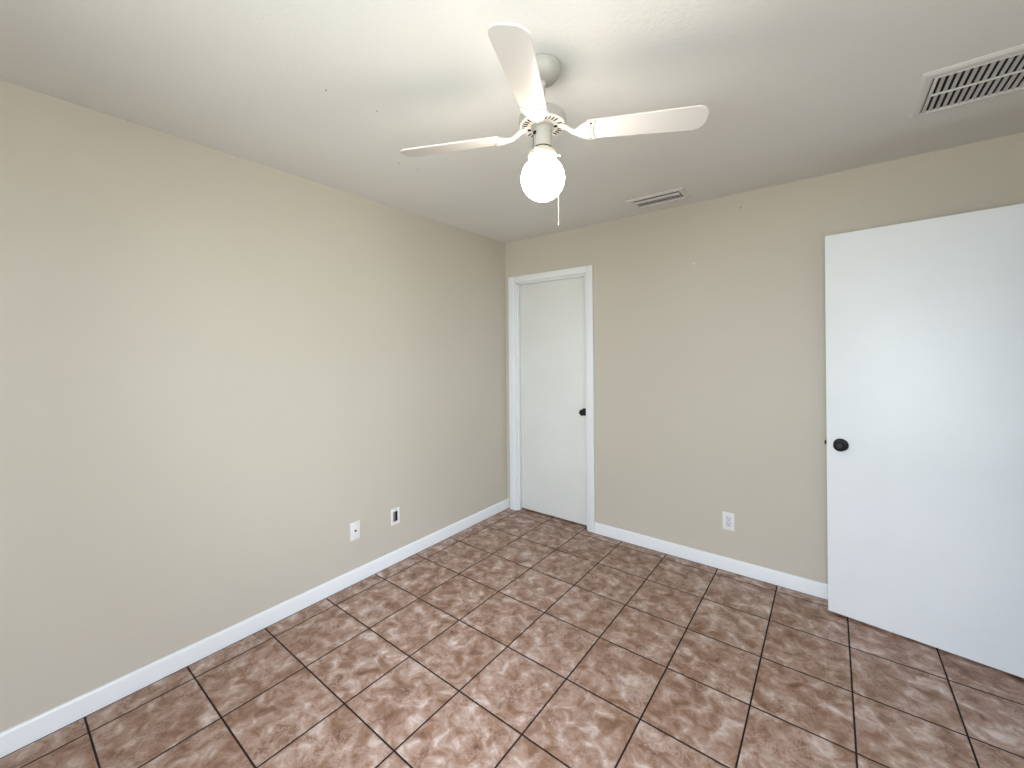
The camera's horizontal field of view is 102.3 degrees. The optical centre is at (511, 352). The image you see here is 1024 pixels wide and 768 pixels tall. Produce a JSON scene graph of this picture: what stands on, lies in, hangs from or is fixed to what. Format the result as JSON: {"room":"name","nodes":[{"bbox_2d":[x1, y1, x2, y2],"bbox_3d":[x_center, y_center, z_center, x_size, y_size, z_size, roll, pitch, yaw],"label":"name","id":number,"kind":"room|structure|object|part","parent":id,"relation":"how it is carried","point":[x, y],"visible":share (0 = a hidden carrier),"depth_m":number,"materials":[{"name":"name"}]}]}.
{"room":"empty bedroom","nodes":[
{"label":"empty bedroom","id":0,"kind":"room"},
{"bbox_2d":[0,80,506,732],"bbox_3d":[-1.020,0.225,2.656,0.120,2.440,4.753,-1,0,38],"label":"wall","id":1,"kind":"structure","parent":0,"point":[216,365],"depth_m":1.96,"materials":[{"name":"beige paint"}]},
{"bbox_2d":[0,499,508,757],"bbox_3d":[-1.187,1.404,2.319,0.012,0.084,3.763,-1,0,38],"label":"baseboard","id":2,"kind":"structure","parent":1,"relation":"attached to","point":[12,739],"depth_m":1.95,"materials":[{"name":"white paint"}]},
{"bbox_2d":[350,520,359,540],"bbox_3d":[-0.982,1.121,2.588,0.010,0.112,0.068,-1,0,38],"label":"cable jack plate","id":3,"kind":"object","parent":1,"relation":"attached to","point":[355,526],"visible":1,"depth_m":2.58,"materials":[{"name":"white plastic"}]},
{"bbox_2d":[391,507,399,525],"bbox_3d":[-0.799,1.125,2.828,0.007,0.112,0.068,-1,0,38],"label":"wall plate","id":4,"kind":"object","parent":1,"relation":"attached to","point":[395,513],"visible":1,"depth_m":2.83,"materials":[{"name":"white plastic"}]},
{"bbox_2d":[0,0,1023,243],"bbox_3d":[0.737,-1.061,1.289,4.590,0.100,4.753,-1,0,38],"label":"ceiling","id":5,"kind":"structure","parent":0,"point":[791,90],"depth_m":1.53,"materials":[{"name":"paint"}]},
{"bbox_2d":[400,22,708,225],"bbox_3d":[0.099,-0.733,1.462,0.821,0.545,0.821,-1,0,-33],"label":"ceiling fan","id":6,"kind":"object","parent":5,"relation":"hanging from","point":[528,74],"visible":1,"depth_m":1.39,"materials":[{"name":"white metal"}]},
{"bbox_3d":[-0.228,-0.763,1.535,0.392,0.027,0.103,-1,0,15],"label":"fan blade","id":7,"kind":"part","parent":6,"relation":"part of","materials":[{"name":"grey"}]},
{"bbox_3d":[0.029,-0.746,1.112,0.103,0.027,0.392,-1,3,13],"label":"fan blade","id":8,"kind":"part","parent":6,"relation":"part of","materials":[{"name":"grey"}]},
{"bbox_3d":[0.108,-0.614,1.449,0.153,0.162,0.153,-1,0,38],"label":"light globe","id":9,"kind":"part","parent":6,"relation":"part of","materials":[{"name":"white glass"}]},
{"bbox_3d":[0.152,-0.598,1.487,0.048,0.274,0.006,-1,0,-41],"label":"pull chain","id":10,"kind":"part","parent":6,"relation":"part of","materials":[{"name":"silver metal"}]},
{"bbox_3d":[0.447,-0.770,1.386,0.392,0.027,0.103,-1,0,11],"label":"fan blade","id":11,"kind":"part","parent":6,"relation":"part of","materials":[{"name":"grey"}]},
{"bbox_2d":[626,187,690,208],"bbox_3d":[0.966,-1.010,2.722,0.364,0.014,0.200,-1,0,38],"label":"ceiling vent","id":12,"kind":"object","parent":5,"relation":"in","point":[677,194],"visible":1,"depth_m":2.71,"materials":[{"name":"white metal"}]},
{"bbox_2d":[908,44,1023,118],"bbox_3d":[1.777,-1.017,1.525,0.412,0.014,0.362,-1,0,38],"label":"ceiling vent","id":13,"kind":"object","parent":5,"relation":"in","point":[999,73],"visible":1,"depth_m":1.55,"materials":[{"name":"white metal"}]},
{"bbox_2d":[0,508,1023,767],"bbox_3d":[0.759,1.479,1.289,4.590,0.100,4.753,-1,0,38],"label":"floor","id":14,"kind":"structure","parent":0,"point":[523,638],"depth_m":1.77,"materials":[{"name":"brown tile"}]},
{"bbox_2d":[505,132,1023,583],"bbox_3d":[1.275,0.204,2.862,3.260,2.440,0.120,-1,0,38],"label":"wall","id":15,"kind":"structure","parent":0,"point":[710,373],"depth_m":2.67,"materials":[{"name":"beige paint"}]},
{"bbox_2d":[508,265,594,532],"bbox_3d":[0.349,0.373,3.569,0.848,2.120,0.136,-1,0,38],"label":"door","id":16,"kind":"structure","parent":15,"relation":"in","point":[550,314],"depth_m":3.55,"materials":[{"name":"white paint"}]},
{"bbox_3d":[0.576,0.489,3.348,0.061,0.061,0.062,-1,0,38],"label":"knob","id":17,"kind":"part","parent":16,"relation":"part of","materials":[{"name":"black metal"}]},
{"bbox_2d":[595,522,827,599],"bbox_3d":[1.544,1.380,2.579,2.240,0.084,0.012,-1,0,38],"label":"baseboard","id":18,"kind":"structure","parent":15,"relation":"attached to","point":[811,587],"depth_m":2.71,"materials":[{"name":"white paint"}]},
{"bbox_2d":[722,511,734,530],"bbox_3d":[1.409,1.100,2.684,0.070,0.114,0.007,-1,0,38],"label":"wall outlet","id":19,"kind":"object","parent":15,"relation":"attached to","point":[728,518],"visible":1,"depth_m":2.68,"materials":[{"name":"white plastic"}]},
{"bbox_2d":[725,515,730,526],"bbox_3d":[1.408,1.100,2.683,0.035,0.072,0.003,-1,0,38],"label":"receptacle","id":20,"kind":"object","parent":19,"relation":"attached to","point":[727,517],"depth_m":2.68,"materials":[{"name":"white plastic"}]},
{"bbox_3d":[1.330,0.204,0.366,0.120,2.440,3.763,-1,0,38],"label":"wall","id":21,"kind":"structure","parent":0,"visible":0},
{"bbox_2d":[825,203,1023,677],"bbox_3d":[1.998,0.384,1.991,0.169,2.040,0.789,-1,0,-45],"label":"door","id":22,"kind":"structure","parent":21,"relation":"in","point":[924,441],"depth_m":1.97,"materials":[{"name":"white paint"}]},
{"bbox_3d":[1.736,0.494,2.181,0.066,0.066,0.067,-1,0,45],"label":"knob","id":23,"kind":"part","parent":22,"relation":"part of","materials":[{"name":"black metal"}]}
]}

